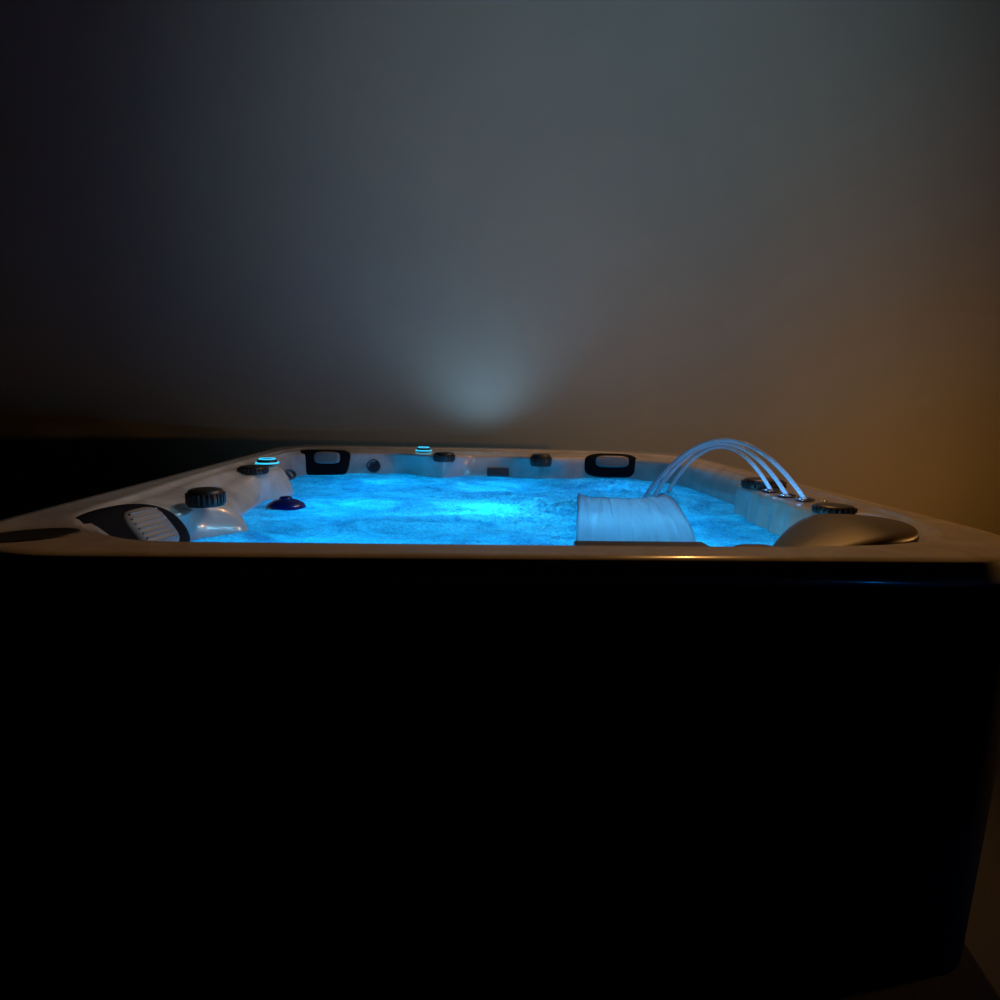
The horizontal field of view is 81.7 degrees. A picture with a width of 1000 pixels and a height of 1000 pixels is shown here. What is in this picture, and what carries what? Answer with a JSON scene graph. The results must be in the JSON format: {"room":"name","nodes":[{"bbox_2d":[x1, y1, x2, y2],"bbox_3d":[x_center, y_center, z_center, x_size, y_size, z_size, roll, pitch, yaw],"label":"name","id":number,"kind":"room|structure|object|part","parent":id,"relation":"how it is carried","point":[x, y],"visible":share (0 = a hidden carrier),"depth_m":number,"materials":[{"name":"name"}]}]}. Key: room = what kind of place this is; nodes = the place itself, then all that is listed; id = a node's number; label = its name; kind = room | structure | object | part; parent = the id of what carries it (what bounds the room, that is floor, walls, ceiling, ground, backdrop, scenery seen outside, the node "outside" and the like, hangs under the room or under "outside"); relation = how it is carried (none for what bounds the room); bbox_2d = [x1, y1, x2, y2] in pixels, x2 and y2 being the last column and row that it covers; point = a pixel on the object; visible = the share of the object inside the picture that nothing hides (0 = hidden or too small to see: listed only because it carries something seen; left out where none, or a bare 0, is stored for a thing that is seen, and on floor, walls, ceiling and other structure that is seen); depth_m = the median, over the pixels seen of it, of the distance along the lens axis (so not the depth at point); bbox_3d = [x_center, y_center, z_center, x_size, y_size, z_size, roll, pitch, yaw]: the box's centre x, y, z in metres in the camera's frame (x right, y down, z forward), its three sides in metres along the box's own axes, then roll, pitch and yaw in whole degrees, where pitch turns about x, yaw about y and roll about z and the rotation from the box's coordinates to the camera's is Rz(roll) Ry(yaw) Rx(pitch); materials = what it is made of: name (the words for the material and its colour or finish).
{"room":"hot tub room","nodes":[
{"label":"hot tub room","id":0,"kind":"room"},
{"bbox_2d":[0,0,999,535],"bbox_3d":[-0.095,-1.686,3.712,10.000,4.400,0.200,1,10,-4],"label":"wall","id":1,"kind":"structure","parent":0,"point":[230,229],"depth_m":3.62,"materials":[{"name":"paint"}]},
{"bbox_2d":[0,757,999,999],"bbox_3d":[0.036,1.056,1.099,10.000,0.100,6.300,1,10,-4],"label":"floor","id":2,"kind":"structure","parent":0,"point":[976,976],"depth_m":1.19,"materials":[{"name":"black stone"}]},
{"bbox_2d":[0,445,999,999],"bbox_3d":[-0.023,0.346,2.161,2.110,0.932,2.250,1,10,-4],"label":"hot tub","id":3,"kind":"object","parent":2,"relation":"on","point":[224,765],"visible":0.96,"depth_m":1.08,"materials":[{"name":"plastic"}]},
{"bbox_3d":[-0.953,-0.113,2.612,0.016,0.053,0.130,-32,10,10],"label":"grab handle","id":4,"kind":"part","parent":3,"relation":"part of","materials":[{"name":"grey"}]},
{"bbox_2d":[190,473,779,546],"bbox_3d":[0.000,0.014,2.075,1.939,0.060,1.961,1,10,-4],"label":"water","id":5,"kind":"object","parent":3,"relation":"in","point":[365,508],"visible":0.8,"depth_m":1.98,"materials":[{"name":"blue liquid"}]},
{"bbox_2d":[266,496,305,510],"bbox_3d":[-0.745,0.022,2.013,0.134,0.072,0.125,1,10,-4],"label":"dispenser","id":6,"kind":"object","parent":5,"relation":"on","point":[285,503],"visible":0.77,"depth_m":1.98,"materials":[{"name":"blue plastic"}]},
{"bbox_2d":[487,468,508,476],"bbox_3d":[-0.010,-0.140,2.917,0.110,0.044,0.016,1,-10,-4],"label":"grille","id":7,"kind":"object","parent":3,"relation":"attached to","point":[491,472],"depth_m":2.91,"materials":[{"name":"grey plastic"}]},
{"bbox_3d":[0.042,0.550,1.115,1.756,0.832,0.048,1,10,-4],"label":"skirt panel","id":8,"kind":"part","parent":3,"relation":"part of","materials":[{"name":"black"}]},
{"bbox_2d":[576,493,695,541],"bbox_3d":[0.344,0.059,1.627,0.256,0.160,0.984,3,10,8],"label":"waterfall","id":9,"kind":"object","parent":3,"relation":"attached to","point":[660,518],"visible":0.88,"depth_m":1.32,"materials":[{"name":"liquid"}]},
{"bbox_2d":[665,445,771,493],"bbox_3d":[0.790,-0.081,2.152,0.018,0.256,0.544,-3,11,-23],"label":"water stream","id":10,"kind":"object","parent":3,"relation":"attached to","point":[733,449],"visible":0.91,"depth_m":2.11,"materials":[{"name":"clear liquid"}]},
{"bbox_2d":[651,442,787,496],"bbox_3d":[0.748,-0.074,2.047,0.020,0.276,0.580,-5,12,-31],"label":"water stream","id":11,"kind":"object","parent":3,"relation":"attached to","point":[761,462],"visible":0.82,"depth_m":1.97,"materials":[{"name":"clear liquid"}]},
{"bbox_2d":[642,438,805,497],"bbox_3d":[0.729,-0.069,1.973,0.018,0.290,0.623,-6,13,-38],"label":"water stream","id":12,"kind":"object","parent":3,"relation":"attached to","point":[675,461],"visible":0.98,"depth_m":1.92,"materials":[{"name":"clear liquid"}]},
{"bbox_3d":[0.752,0.100,1.304,0.394,0.111,0.270,1,10,-4],"label":"filter lid","id":13,"kind":"part","parent":3,"relation":"part of","materials":[{"name":"plastic"}]}
]}

